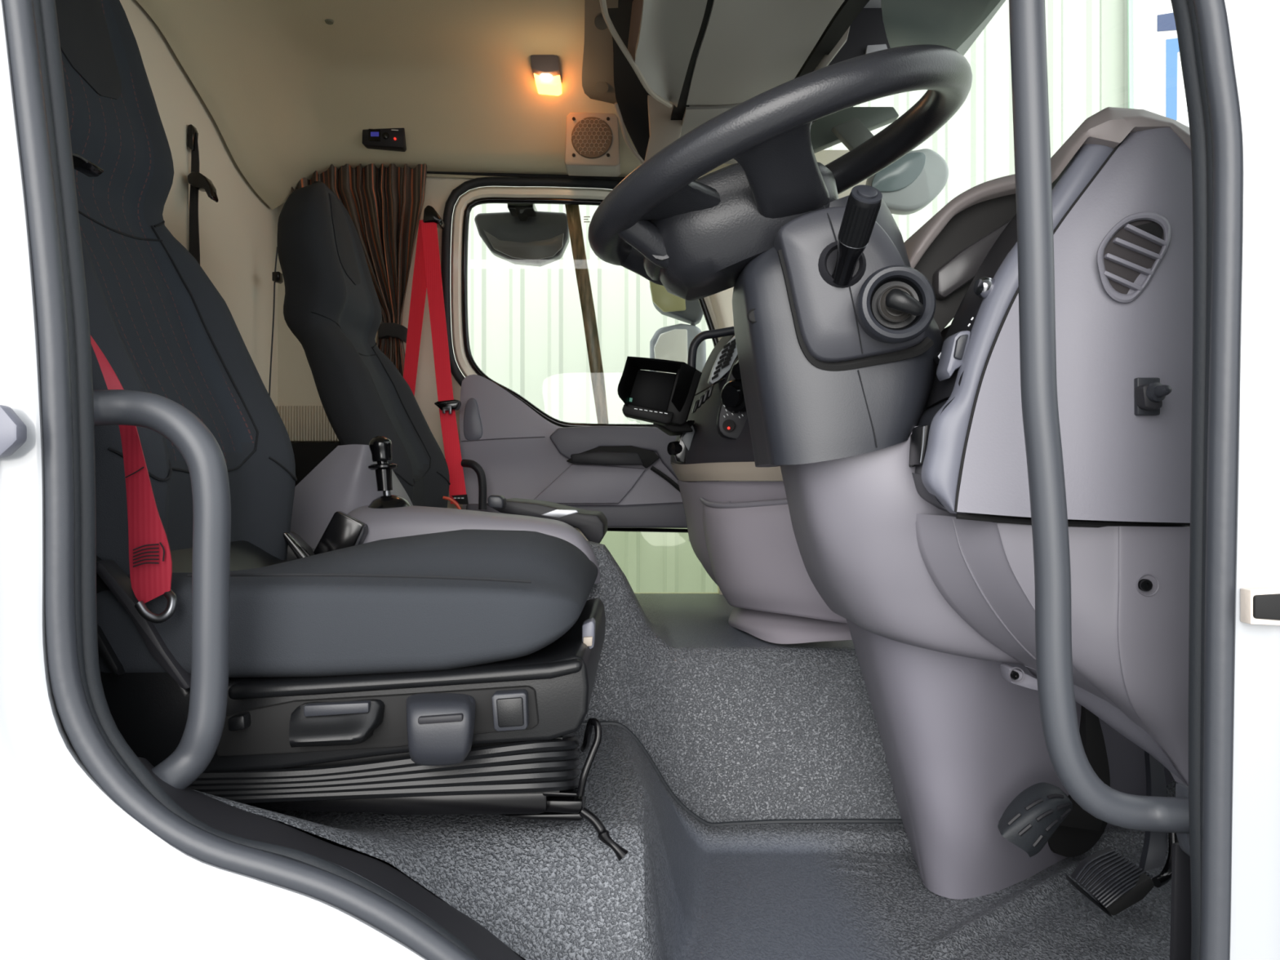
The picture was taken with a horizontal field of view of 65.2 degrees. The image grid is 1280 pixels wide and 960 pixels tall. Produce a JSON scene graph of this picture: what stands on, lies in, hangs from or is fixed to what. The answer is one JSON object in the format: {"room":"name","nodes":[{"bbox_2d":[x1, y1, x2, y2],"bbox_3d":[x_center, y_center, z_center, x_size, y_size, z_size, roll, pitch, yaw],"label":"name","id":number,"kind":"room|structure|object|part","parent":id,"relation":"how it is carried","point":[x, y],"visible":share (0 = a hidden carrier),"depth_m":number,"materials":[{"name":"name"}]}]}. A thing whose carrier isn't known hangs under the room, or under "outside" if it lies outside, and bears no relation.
{"room":"truck cab interior","nodes":[
{"label":"truck cab interior","id":0,"kind":"room"},
{"bbox_2d":[119,0,278,405],"bbox_3d":[-1.035,-0.500,1.800,0.050,1.300,2.100,0,0,0],"label":"wall","id":1,"kind":"structure","parent":0,"point":[238,232],"depth_m":2.40,"materials":[{"name":"beige plastic"}]},
{"bbox_2d":[186,124,217,264],"bbox_3d":[-0.976,-0.569,2.225,0.070,0.446,0.050,0,0,0],"label":"strap","id":2,"kind":"object","parent":1,"relation":"hanging from","point":[197,181],"visible":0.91,"depth_m":2.23,"materials":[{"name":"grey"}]},
{"bbox_2d":[268,246,283,395],"bbox_3d":[-0.956,-0.394,2.615,0.037,0.434,0.030,0,0,0],"label":"strap","id":3,"kind":"object","parent":1,"relation":"attached to","point":[277,277],"visible":0.94,"depth_m":2.62,"materials":[{"name":"black fabric"}]},
{"bbox_3d":[-0.961,-0.394,2.620,0.026,0.434,0.004,0,0,0],"label":"cord","id":4,"kind":"part","parent":3,"relation":"part of","materials":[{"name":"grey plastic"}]},
{"bbox_2d":[292,826,525,959],"bbox_3d":[0.000,0.620,1.850,2.300,0.040,2.100,0,0,0],"label":"floor","id":5,"kind":"structure","parent":0,"point":[300,829],"depth_m":1.63,"materials":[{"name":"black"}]},
{"bbox_2d":[136,0,731,209],"bbox_3d":[-0.275,-0.938,1.786,1.450,0.405,2.072,0,0,0],"label":"ceiling","id":6,"kind":"structure","parent":0,"point":[291,95],"depth_m":2.52,"materials":[{"name":"beige fabric"}]},
{"bbox_2d":[324,18,333,24],"bbox_3d":[-0.725,-1.073,2.335,0.022,0.013,0.022,0,0,0],"label":"plug","id":7,"kind":"object","parent":6,"relation":"attached to","point":[328,21],"visible":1,"depth_m":2.33,"materials":[{"name":"grey plastic"}]},
{"bbox_2d":[362,128,406,151],"bbox_3d":[-0.682,-0.915,2.675,0.113,0.064,0.051,0,0,0],"label":"control panel","id":8,"kind":"object","parent":6,"relation":"attached to","point":[385,139],"visible":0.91,"depth_m":2.65,"materials":[{"name":"black plastic"}]},
{"bbox_2d":[382,132,389,139],"bbox_3d":[-0.675,-0.914,2.652,0.018,0.018,0.005,0,0,0],"label":"button","id":9,"kind":"object","parent":8,"relation":"attached to","point":[385,135],"depth_m":2.65,"materials":[{"name":"black plastic"}]},
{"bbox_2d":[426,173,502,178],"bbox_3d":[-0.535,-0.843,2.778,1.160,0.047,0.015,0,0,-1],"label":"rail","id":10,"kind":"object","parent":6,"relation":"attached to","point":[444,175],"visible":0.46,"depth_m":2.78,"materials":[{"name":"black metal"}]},
{"bbox_2d":[426,171,625,181],"bbox_3d":[-0.535,-0.854,2.778,1.160,0.048,0.018,0,0,-1],"label":"rail","id":11,"kind":"object","parent":6,"relation":"attached to","point":[511,175],"visible":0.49,"depth_m":2.78,"materials":[{"name":"grey"}]},
{"bbox_2d":[291,164,426,377],"bbox_3d":[-0.782,-0.535,2.733,0.400,0.674,0.057,0,0,0],"label":"curtain","id":12,"kind":"object","parent":11,"relation":"hanging from","point":[384,206],"visible":0.57,"depth_m":2.73,"materials":[{"name":"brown fabric"}]},
{"bbox_2d":[530,54,561,95],"bbox_3d":[-0.238,-1.032,2.560,0.072,0.068,0.120,0,0,0],"label":"ceiling lamp","id":13,"kind":"object","parent":6,"relation":"attached to","point":[546,70],"visible":0.98,"depth_m":2.52,"materials":[{"name":"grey plastic"}]},
{"bbox_3d":[-0.236,-1.025,2.526,0.028,0.031,0.028,0,0,-25],"label":"bulb","id":14,"kind":"part","parent":13,"relation":"part of","materials":[{"name":"beige"}]},
{"bbox_2d":[564,112,620,177],"bbox_3d":[-0.125,-0.891,2.658,0.145,0.142,0.104,0,0,0],"label":"speaker","id":15,"kind":"object","parent":6,"relation":"attached to","point":[592,144],"visible":1,"depth_m":2.62},
{"bbox_2d":[571,116,612,158],"bbox_3d":[-0.126,-0.895,2.613,0.108,0.108,0.006,0,0,0],"label":"grille","id":16,"kind":"object","parent":15,"relation":"attached to","point":[591,136],"depth_m":2.61,"materials":[{"name":"brown plastic"}]},
{"bbox_2d":[582,0,617,103],"bbox_3d":[-0.094,-1.010,2.287,0.092,0.085,0.615,0,0,-1],"label":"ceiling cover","id":17,"kind":"structure","parent":6,"relation":"attached to","point":[597,68],"depth_m":2.40,"materials":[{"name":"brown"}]},
{"bbox_2d":[599,0,844,164],"bbox_3d":[0.239,-0.914,1.893,0.638,0.272,1.594,0,0,0],"label":"locker","id":18,"kind":"object","parent":6,"relation":"attached to","point":[706,58],"visible":0.81,"depth_m":2.15,"materials":[{"name":"grey plastic"}]},
{"bbox_3d":[0.062,-0.917,1.743,0.144,0.114,1.294,0,0,0],"label":"panel","id":19,"kind":"part","parent":18,"relation":"part of","materials":[{"name":"grey plastic"}]},
{"bbox_2d":[278,150,866,595],"bbox_3d":[-0.258,-0.167,2.830,1.866,1.561,0.080,0,0,0],"label":"wall","id":20,"kind":"structure","parent":0,"point":[296,384],"depth_m":2.79,"materials":[{"name":"beige plastic"}]},
{"bbox_2d":[275,405,339,441],"bbox_3d":[-0.911,-0.157,2.777,0.432,0.100,0.025,0,0,0],"label":"net","id":21,"kind":"object","parent":20,"relation":"attached to","point":[301,423],"visible":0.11,"depth_m":2.77,"materials":[{"name":"beige fabric"}]},
{"bbox_2d":[291,442,341,486],"bbox_3d":[-0.909,0.019,2.775,0.431,0.245,0.030,0,0,0],"label":"trim","id":22,"kind":"structure","parent":20,"relation":"attached to","point":[308,455],"depth_m":2.76,"materials":[{"name":"black plastic"}]},
{"bbox_2d":[403,205,468,504],"bbox_3d":[-0.533,-0.335,2.669,0.226,0.796,0.098,0,0,35],"label":"belt","id":23,"kind":"object","parent":20,"relation":"hanging from","point":[427,275],"visible":0.97,"depth_m":2.66,"materials":[{"name":"red fabric"}]},
{"bbox_2d":[474,203,569,266],"bbox_3d":[-0.347,-0.718,2.918,0.279,0.165,0.144,0,0,0],"label":"mirror","id":24,"kind":"object","parent":20,"relation":"attached to","point":[524,235],"visible":0.86,"depth_m":2.93,"materials":[{"name":"grey mirror"}]},
{"bbox_2d":[483,229,564,260],"bbox_3d":[-0.341,-0.688,2.927,0.236,0.090,0.010,0,0,0],"label":"mirror glass","id":25,"kind":"object","parent":24,"relation":"attached to","point":[508,244],"depth_m":2.92,"materials":[{"name":"grey mirror"}]},
{"bbox_2d":[440,177,721,541],"bbox_3d":[-0.121,-0.253,2.763,0.863,1.178,0.175,0,0,0],"label":"door","id":26,"kind":"structure","parent":20,"relation":"in","point":[624,473],"depth_m":2.74,"materials":[{"name":"grey plastic"}]},
{"bbox_3d":[-0.122,0.093,2.757,0.707,0.076,0.065,0,0,0],"label":"trim","id":27,"kind":"part","parent":26,"relation":"part of","materials":[{"name":"grey plastic"}]},
{"bbox_3d":[-0.124,-0.471,2.813,0.832,0.731,0.074,0,0,0],"label":"frame","id":28,"kind":"part","parent":26,"relation":"part of","materials":[{"name":"white paint"}]},
{"bbox_3d":[-0.089,-0.059,2.688,0.194,0.037,0.025,0,0,0],"label":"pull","id":29,"kind":"part","parent":26,"relation":"part of","materials":[{"name":"black plastic"}]},
{"bbox_2d":[566,445,659,468],"bbox_3d":[-0.073,-0.062,2.707,0.251,0.061,0.026,0,0,0],"label":"armrest","id":30,"kind":"object","parent":26,"relation":"on","point":[648,455],"depth_m":2.70,"materials":[{"name":"black plastic"}]},
{"bbox_3d":[-0.037,-0.055,2.725,0.415,0.183,0.050,0,0,0],"label":"armrest","id":31,"kind":"part","parent":26,"relation":"part of","materials":[{"name":"grey plastic"}]},
{"bbox_2d":[648,280,706,373],"bbox_3d":[0.129,-0.459,3.028,0.211,0.500,0.343,0,0,0],"label":"mirror","id":32,"kind":"object","parent":20,"relation":"attached to","point":[672,343],"visible":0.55,"depth_m":3.09,"materials":[{"name":"grey mirror"}]},
{"bbox_3d":[0.083,-0.587,3.092,0.118,0.136,0.015,0,0,0],"label":"glass","id":33,"kind":"part","parent":32,"relation":"part of","materials":[{"name":"beige mirror"}]},
{"bbox_3d":[0.097,-0.347,3.092,0.107,0.239,0.015,0,0,0],"label":"glass","id":34,"kind":"part","parent":32,"relation":"part of","materials":[{"name":"white mirror"}]},
{"bbox_2d":[699,175,733,337],"bbox_3d":[0.232,-0.525,2.785,0.287,0.646,0.090,0,0,0],"label":"trim","id":35,"kind":"structure","parent":20,"relation":"attached to","point":[722,302],"depth_m":2.75,"materials":[{"name":"beige plastic"}]},
{"bbox_3d":[0.629,-0.560,1.830,0.419,0.840,1.940,0,0,0],"label":"window","id":36,"kind":"structure","parent":20,"relation":"in","visible":0},
{"bbox_2d":[831,117,948,214],"bbox_3d":[0.584,-0.732,2.337,0.278,0.207,0.085,0,0,0],"label":"mirror","id":37,"kind":"object","parent":36,"relation":"attached to","point":[908,184],"visible":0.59,"depth_m":2.33,"materials":[{"name":"grey mirror"}]},
{"bbox_2d":[0,0,1279,959],"bbox_3d":[-0.027,-0.044,0.765,2.231,1.940,0.070,0,0,0],"label":"truck cab exterior","id":38,"kind":"structure","parent":0,"point":[82,878],"depth_m":0.75,"materials":[{"name":"white paint"}]},
{"bbox_2d":[0,404,26,457],"bbox_3d":[-0.469,-0.035,0.729,0.039,0.044,0.014,0,0,0],"label":"door check","id":39,"kind":"structure","parent":38,"relation":"in","point":[13,431],"depth_m":0.72,"materials":[{"name":"grey plastic"}]},
{"bbox_2d":[93,389,231,789],"bbox_3d":[-0.420,0.098,0.852,0.131,0.352,0.057,0,0,0],"label":"handle","id":40,"kind":"object","parent":38,"relation":"attached to","point":[203,456],"visible":0.96,"depth_m":0.85,"materials":[{"name":"grey"}]},
{"bbox_2d":[137,756,524,959],"bbox_3d":[-0.216,0.383,0.848,0.456,0.322,0.105,0,0,0],"label":"door sill","id":41,"kind":"structure","parent":38,"relation":"attached to","point":[220,815],"depth_m":0.83,"materials":[{"name":"black plastic"}]},
{"bbox_2d":[3,0,1242,959],"bbox_3d":[-0.017,-0.032,0.777,0.952,1.023,0.050,0,0,0],"label":"seal","id":42,"kind":"object","parent":38,"relation":"attached to","point":[62,313],"visible":1,"depth_m":0.76,"materials":[{"name":"grey rubber"}]},
{"bbox_2d":[1008,0,1190,856],"bbox_3d":[0.399,-0.114,0.856,0.164,0.878,0.047,0,0,11],"label":"handle","id":43,"kind":"object","parent":38,"relation":"attached to","point":[1068,759],"visible":0.97,"depth_m":0.85,"materials":[{"name":"grey metal"}]},
{"bbox_2d":[1169,842,1191,959],"bbox_3d":[0.481,0.417,0.884,0.029,0.192,0.008,0,0,0],"label":"trim","id":44,"kind":"structure","parent":38,"relation":"attached to","point":[1180,902],"depth_m":0.88,"materials":[{"name":"black plastic"}]},
{"bbox_2d":[1240,587,1279,625],"bbox_3d":[0.466,0.094,0.742,0.032,0.028,0.016,0,0,0],"label":"striker slot","id":45,"kind":"object","parent":38,"relation":"attached to","point":[1258,606],"visible":1,"depth_m":0.74,"materials":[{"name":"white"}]},
{"bbox_2d":[193,540,1177,959],"bbox_3d":[-0.020,0.308,1.846,2.000,0.425,1.948,0,0,0],"label":"floor","id":46,"kind":"structure","parent":0,"point":[739,725],"depth_m":1.26,"materials":[{"name":"grey carpet"}]},
{"bbox_2d":[55,0,628,861],"bbox_3d":[-0.391,-0.161,1.158,0.760,1.048,0.544,0,0,0],"label":"seat","id":47,"kind":"object","parent":46,"relation":"on","point":[452,672],"visible":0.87,"depth_m":0.95,"materials":[{"name":"grey fabric"}]},
{"bbox_2d":[72,153,103,177],"bbox_3d":[-0.504,-0.288,0.913,0.018,0.014,0.034,0,0,0],"label":"guide","id":48,"kind":"object","parent":47,"relation":"attached to","point":[81,164],"visible":0.89,"depth_m":0.91,"materials":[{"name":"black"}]},
{"bbox_2d":[90,335,177,623],"bbox_3d":[-0.460,-0.004,0.908,0.082,0.267,0.019,0,0,0],"label":"belt","id":49,"kind":"object","parent":47,"relation":"hanging from","point":[150,562],"visible":0.97,"depth_m":0.91,"materials":[{"name":"red fabric"}]},
{"bbox_3d":[-0.621,-0.242,1.180,0.300,0.885,0.480,0,0,0],"label":"backrest","id":50,"kind":"part","parent":47,"relation":"part of","materials":[{"name":"grey fabric"}]},
{"bbox_2d":[227,711,251,731],"bbox_3d":[-0.370,0.223,0.927,0.017,0.015,0.025,0,0,0],"label":"switch","id":51,"kind":"object","parent":47,"relation":"attached to","point":[237,721],"depth_m":0.92,"materials":[{"name":"black plastic"}]},
{"bbox_3d":[-0.279,0.224,0.927,0.084,0.040,0.058,0,0,0],"label":"lever","id":52,"kind":"part","parent":47,"relation":"part of","materials":[{"name":"black plastic"}]},
{"bbox_2d":[313,511,368,554],"bbox_3d":[-0.433,0.092,1.440,0.076,0.094,0.030,0,0,0],"label":"buckle","id":53,"kind":"object","parent":47,"relation":"on","point":[343,531],"visible":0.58,"depth_m":1.43,"materials":[{"name":"black plastic"}]},
{"bbox_2d":[96,528,598,677],"bbox_3d":[-0.309,0.127,1.180,0.502,0.138,0.500,0,0,0],"label":"cushion","id":54,"kind":"object","parent":47,"relation":"on","point":[467,602],"depth_m":0.93,"materials":[{"name":"grey fabric"}]},
{"bbox_3d":[-0.252,0.310,0.988,0.325,0.023,0.065,0,0,0],"label":"slide rail","id":55,"kind":"part","parent":47,"relation":"part of","materials":[{"name":"black metal"}]},
{"bbox_3d":[-0.184,0.228,0.919,0.067,0.059,0.062,0,0,0],"label":"lever","id":56,"kind":"part","parent":47,"relation":"part of","materials":[{"name":"grey plastic"}]},
{"bbox_3d":[-0.075,0.300,0.963,0.037,0.005,0.015,0,0,0],"label":"slide rail","id":57,"kind":"part","parent":47,"relation":"part of","materials":[{"name":"black metal"}]},
{"bbox_3d":[-0.075,0.316,0.988,0.039,0.013,0.045,0,0,0],"label":"slide rail","id":58,"kind":"part","parent":47,"relation":"part of","materials":[{"name":"black metal"}]},
{"bbox_3d":[-0.035,0.340,0.959,0.050,0.046,0.014,0,0,20],"label":"release lever","id":59,"kind":"part","parent":47,"relation":"part of","materials":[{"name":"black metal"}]},
{"bbox_2d":[276,181,450,507],"bbox_3d":[-0.472,-0.139,2.150,0.545,0.997,0.500,0,0,0],"label":"passenger seat","id":60,"kind":"object","parent":46,"relation":"on","point":[331,305],"visible":0.56,"depth_m":1.99,"materials":[{"name":"grey fabric"}]},
{"bbox_2d":[442,496,461,509],"bbox_3d":[-0.431,0.063,2.300,0.046,0.053,0.007,0,0,0],"label":"stalk","id":61,"kind":"object","parent":60,"relation":"on","point":[449,499],"visible":0.69,"depth_m":2.30,"materials":[{"name":"red plastic"}]},
{"bbox_2d":[290,444,607,583],"bbox_3d":[-0.362,0.085,1.708,0.603,0.293,0.510,0,0,0],"label":"console","id":62,"kind":"object","parent":46,"relation":"on","point":[343,481],"visible":0.6,"depth_m":1.60,"materials":[{"name":"grey plastic"}]},
{"bbox_2d":[368,435,411,508],"bbox_3d":[-0.385,-0.010,1.540,0.072,0.116,0.072,0,0,0],"label":"lever","id":63,"kind":"object","parent":62,"relation":"on","point":[380,446],"visible":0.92,"depth_m":1.53,"materials":[{"name":"black plastic"}]},
{"bbox_3d":[-0.399,-0.048,1.540,0.035,0.040,0.034,0,0,0],"label":"knob","id":64,"kind":"part","parent":63,"relation":"part of","materials":[{"name":"black plastic"}]},
{"bbox_2d":[487,494,506,508],"bbox_3d":[-0.234,0.035,1.640,0.026,0.022,0.040,0,0,0],"label":"switch","id":65,"kind":"object","parent":62,"relation":"attached to","point":[498,501],"depth_m":1.62,"materials":[{"name":"grey plastic"}]},
{"bbox_2d":[541,509,578,518],"bbox_3d":[-0.128,0.054,1.610,0.060,0.014,0.020,0,0,0],"label":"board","id":66,"kind":"object","parent":62,"relation":"on","point":[558,513],"visible":1,"depth_m":1.60,"materials":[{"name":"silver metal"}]},
{"bbox_2d":[461,459,486,509],"bbox_3d":[-0.433,0.011,2.605,0.070,0.131,0.029,0,0,20],"label":"handle","id":67,"kind":"object","parent":46,"relation":"attached to","point":[471,464],"visible":0.99,"depth_m":2.59,"materials":[{"name":"black plastic"}]},
{"bbox_2d":[581,720,902,826],"bbox_3d":[0.150,0.424,1.449,0.501,0.158,0.020,0,0,-3],"label":"trim","id":68,"kind":"structure","parent":46,"relation":"attached to","point":[682,805],"depth_m":1.45,"materials":[{"name":"black rubber"}]},
{"bbox_2d":[666,106,1192,899],"bbox_3d":[0.542,0.083,1.845,0.968,0.923,1.789,0,0,0],"label":"dashboard","id":69,"kind":"object","parent":46,"relation":"on","point":[917,552],"depth_m":1.05,"materials":[{"name":"grey plastic"}]},
{"bbox_2d":[617,355,702,435],"bbox_3d":[0.035,-0.143,1.769,0.145,0.119,0.261,0,0,0],"label":"monitor","id":70,"kind":"object","parent":69,"relation":"attached to","point":[664,400],"visible":0.98,"depth_m":1.70,"materials":[{"name":"black plastic"}]},
{"bbox_2d":[617,356,639,405],"bbox_3d":[-0.020,-0.163,1.695,0.024,0.080,0.114,0,0,10],"label":"hood","id":71,"kind":"object","parent":70,"relation":"attached to","point":[628,389],"depth_m":1.69,"materials":[{"name":"black plastic"}]},
{"bbox_2d":[627,355,696,373],"bbox_3d":[0.042,-0.192,1.692,0.125,0.021,0.103,0,0,0],"label":"hood","id":72,"kind":"object","parent":70,"relation":"attached to","point":[635,364],"depth_m":1.68,"materials":[{"name":"black plastic"}]},
{"bbox_2d":[671,361,702,415],"bbox_3d":[0.076,-0.149,1.689,0.026,0.090,0.106,0,0,21],"label":"hood","id":73,"kind":"object","parent":70,"relation":"attached to","point":[684,384],"depth_m":1.69,"materials":[{"name":"black plastic"}]},
{"bbox_3d":[0.065,-0.057,1.809,0.024,0.028,0.028,0,0,-37],"label":"radio knob","id":74,"kind":"part","parent":69,"relation":"part of","materials":[{"name":"black plastic"}]},
{"bbox_2d":[692,399,698,413],"bbox_3d":[0.097,-0.129,1.755,0.011,0.022,0.030,0,0,0],"label":"switch","id":75,"kind":"object","parent":69,"relation":"attached to","point":[696,404],"depth_m":1.74,"materials":[{"name":"black plastic"}]},
{"bbox_2d":[697,394,703,408],"bbox_3d":[0.105,-0.137,1.749,0.011,0.022,0.042,0,0,0],"label":"switch","id":76,"kind":"object","parent":69,"relation":"attached to","point":[700,402],"depth_m":1.73,"materials":[{"name":"black plastic"}]},
{"bbox_2d":[702,389,709,404],"bbox_3d":[0.113,-0.145,1.743,0.011,0.022,0.054,0,0,0],"label":"switch","id":77,"kind":"object","parent":69,"relation":"attached to","point":[705,396],"depth_m":1.72,"materials":[{"name":"black plastic"}]},
{"bbox_2d":[706,384,714,399],"bbox_3d":[0.121,-0.152,1.737,0.011,0.022,0.066,0,0,0],"label":"switch","id":78,"kind":"object","parent":69,"relation":"attached to","point":[709,391],"depth_m":1.71,"materials":[{"name":"black plastic"}]},
{"bbox_3d":[0.146,-0.252,2.000,0.102,0.113,0.017,0,0,0],"label":"grab handle","id":79,"kind":"part","parent":69,"relation":"part of","materials":[{"name":"black plastic"}]},
{"bbox_3d":[0.150,-0.214,1.778,0.056,0.092,0.043,0,0,0],"label":"vent frame","id":80,"kind":"part","parent":69,"relation":"part of","materials":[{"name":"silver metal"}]},
{"bbox_3d":[0.162,-0.138,1.645,0.070,0.146,0.050,0,0,0],"label":"heater panel","id":81,"kind":"part","parent":69,"relation":"part of","materials":[{"name":"black plastic"}]},
{"bbox_3d":[0.154,-0.135,1.606,0.054,0.056,0.042,0,0,35],"label":"heater knob","id":82,"kind":"part","parent":69,"relation":"part of","materials":[{"name":"black plastic"}]},
{"bbox_3d":[0.167,-0.176,1.608,0.040,0.042,0.037,0,0,35],"label":"heater knob","id":83,"kind":"part","parent":69,"relation":"part of","materials":[{"name":"black plastic"}]},
{"bbox_2d":[732,184,942,466],"bbox_3d":[0.227,-0.154,1.120,0.230,0.277,0.332,0,0,0],"label":"cowl","id":84,"kind":"object","parent":69,"relation":"attached to","point":[837,339],"visible":0.99,"depth_m":1.06,"materials":[{"name":"grey plastic"}]},
{"bbox_2d":[587,44,972,300],"bbox_3d":[0.158,-0.313,1.170,0.448,0.306,0.479,0,0,0],"label":"steering wheel","id":85,"kind":"object","parent":84,"relation":"attached to","point":[690,235],"visible":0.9,"depth_m":1.05,"materials":[{"name":"black plastic"}]},
{"bbox_2d":[817,240,866,288],"bbox_3d":[0.210,-0.224,1.037,0.052,0.052,0.010,0,0,0],"label":"socket","id":86,"kind":"object","parent":84,"relation":"attached to","point":[830,275],"depth_m":1.04,"materials":[{"name":"black plastic"}]},
{"bbox_2d":[908,434,915,466],"bbox_3d":[0.292,-0.032,1.080,0.008,0.037,0.040,0,0,0],"label":"rocker switch","id":87,"kind":"object","parent":69,"relation":"attached to","point":[912,437],"depth_m":1.05,"materials":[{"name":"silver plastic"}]},
{"bbox_2d":[909,424,928,465],"bbox_3d":[0.290,-0.036,1.040,0.011,0.041,0.040,0,0,0],"label":"rocker switch","id":88,"kind":"object","parent":69,"relation":"attached to","point":[919,447],"depth_m":1.02,"materials":[{"name":"black plastic"}]},
{"bbox_2d":[936,330,970,381],"bbox_3d":[0.323,-0.128,1.030,0.025,0.048,0.040,0,0,0],"label":"switch","id":89,"kind":"object","parent":69,"relation":"attached to","point":[956,348],"depth_m":1.01,"materials":[{"name":"grey plastic"}]},
{"bbox_2d":[903,173,1015,268],"bbox_3d":[0.405,-0.308,1.342,0.187,0.122,0.355,0,0,0],"label":"hood","id":90,"kind":"object","parent":69,"relation":"attached to","point":[962,233],"depth_m":1.20,"materials":[{"name":"grey plastic"}]},
{"bbox_2d":[953,334,968,359],"bbox_3d":[0.324,-0.134,1.013,0.014,0.026,0.014,0,0,0],"label":"switch","id":91,"kind":"object","parent":69,"relation":"attached to","point":[960,341],"depth_m":1.01,"materials":[{"name":"grey plastic"}]},
{"bbox_2d":[914,193,1016,332],"bbox_3d":[0.393,-0.226,1.327,0.224,0.260,0.265,0,0,0],"label":"cluster","id":92,"kind":"object","parent":69,"relation":"attached to","point":[978,220],"depth_m":1.20,"materials":[{"name":"black plastic"}]},
{"bbox_3d":[0.350,-0.194,1.011,0.020,0.021,0.021,0,0,-19],"label":"chrome knob","id":93,"kind":"part","parent":69,"relation":"part of","materials":[{"name":"grey metal"}]},
{"bbox_3d":[0.672,0.361,1.428,0.871,0.366,0.275,0,0,-21],"label":"footwell panel","id":94,"kind":"part","parent":69,"relation":"part of","materials":[{"name":"grey plastic"}]},
{"bbox_2d":[1008,666,1024,682],"bbox_3d":[0.410,0.212,1.087,0.017,0.017,0.008,0,0,0],"label":"bolt","id":95,"kind":"object","parent":69,"relation":"attached to","point":[1012,674],"visible":1,"depth_m":1.09,"materials":[{"name":"grey plastic"}]},
{"bbox_3d":[0.419,0.171,1.045,0.249,0.269,0.161,0,0,0],"label":"panel","id":96,"kind":"part","parent":69,"relation":"part of","materials":[{"name":"grey plastic"}]},
{"bbox_2d":[1096,211,1171,302],"bbox_3d":[0.471,-0.213,0.954,0.074,0.088,0.010,0,0,0],"label":"air vent","id":97,"kind":"object","parent":69,"relation":"attached to","point":[1139,242],"visible":1,"depth_m":0.95,"materials":[{"name":"grey plastic"}]},
{"bbox_2d":[1135,573,1159,595],"bbox_3d":[0.490,0.101,0.965,0.023,0.023,0.008,0,0,0],"label":"bolt","id":98,"kind":"object","parent":69,"relation":"attached to","point":[1144,584],"visible":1,"depth_m":0.96,"materials":[{"name":"grey plastic"}]},
{"bbox_2d":[1133,377,1171,415],"bbox_3d":[0.480,-0.079,0.936,0.023,0.035,0.038,0,0,0],"label":"switch","id":99,"kind":"object","parent":69,"relation":"attached to","point":[1149,393],"visible":1,"depth_m":0.93,"materials":[{"name":"grey plastic"}]},
{"bbox_3d":[0.481,-0.079,0.950,0.022,0.035,0.010,0,0,0],"label":"plate","id":100,"kind":"part","parent":99,"relation":"part of","materials":[{"name":"grey plastic"}]},
{"bbox_2d":[997,705,1110,857],"bbox_3d":[0.531,0.389,1.257,0.089,0.239,0.325,0,0,34],"label":"brake pedal","id":101,"kind":"object","parent":46,"relation":"attached to","point":[1042,813],"visible":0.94,"depth_m":1.18,"materials":[{"name":"black rubber"}]},
{"bbox_3d":[0.575,0.366,1.295,0.067,0.194,0.090,0,0,0],"label":"arm","id":102,"kind":"part","parent":101,"relation":"part of","materials":[{"name":"black metal"}]},
{"bbox_2d":[1065,751,1178,916],"bbox_3d":[0.581,0.411,1.170,0.200,0.161,0.074,0,0,-36],"label":"accelerator pedal","id":103,"kind":"object","parent":46,"relation":"on","point":[1117,883],"visible":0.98,"depth_m":1.14,"materials":[{"name":"black plastic"}]},
{"bbox_3d":[0.622,0.395,1.208,0.028,0.128,0.099,0,0,31],"label":"arm","id":104,"kind":"part","parent":103,"relation":"part of","materials":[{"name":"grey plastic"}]},
{"bbox_2d":[795,0,869,78],"bbox_3d":[0.464,-0.959,1.815,0.078,0.067,1.344,0,0,-10],"label":"header","id":105,"kind":"object","parent":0,"point":[849,10],"visible":0.61,"depth_m":2.09,"materials":[{"name":"black plastic"}]},
{"bbox_2d":[813,26,849,71],"bbox_3d":[0.396,-0.929,2.210,0.136,0.157,0.020,0,0,0],"label":"bracket","id":106,"kind":"object","parent":105,"relation":"attached to","point":[826,60],"visible":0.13,"depth_m":2.20,"materials":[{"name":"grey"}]},
{"bbox_2d":[863,0,1005,55],"bbox_3d":[-0.100,-1.200,1.800,2.000,0.040,2.100,0,0,0],"label":"roof","id":107,"kind":"structure","parent":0,"point":[963,48],"depth_m":2.59,"materials":[{"name":"grey paint"}]},
{"bbox_2d":[810,0,1000,153],"bbox_3d":[0.510,-1.006,1.765,0.425,0.482,1.530,0,0,0],"label":"sun visor","id":108,"kind":"object","parent":107,"relation":"attached to","point":[949,24],"visible":0.41,"depth_m":2.05,"materials":[{"name":"grey"}]},
{"bbox_3d":[0.510,-0.974,1.622,0.425,0.150,1.244,0,0,0],"label":"visor panel","id":109,"kind":"part","parent":108,"relation":"part of","materials":[{"name":"grey"}]},
{"label":"outside","id":110,"kind":"structure","parent":0,"visible":0},
{"bbox_3d":[0.000,1.750,3.000,60.000,0.100,40.000,0,0,0],"label":"ground","id":111,"kind":"structure","parent":110,"visible":0},
{"bbox_2d":[450,0,1128,592],"bbox_3d":[0.500,-1.290,6.689,17.000,6.020,3.022,0,0,0],"label":"building","id":112,"kind":"structure","parent":111,"relation":"on","point":[526,334],"depth_m":5.20,"materials":[{"name":"grey"}]},
{"bbox_2d":[1127,0,1189,127],"bbox_3d":[2.785,-1.939,5.069,0.684,3.451,0.122,0,0,0],"label":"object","id":113,"kind":"object","parent":112,"relation":"attached to","point":[1155,76],"visible":0.16,"depth_m":5.07,"materials":[{"name":"white"}]}
]}

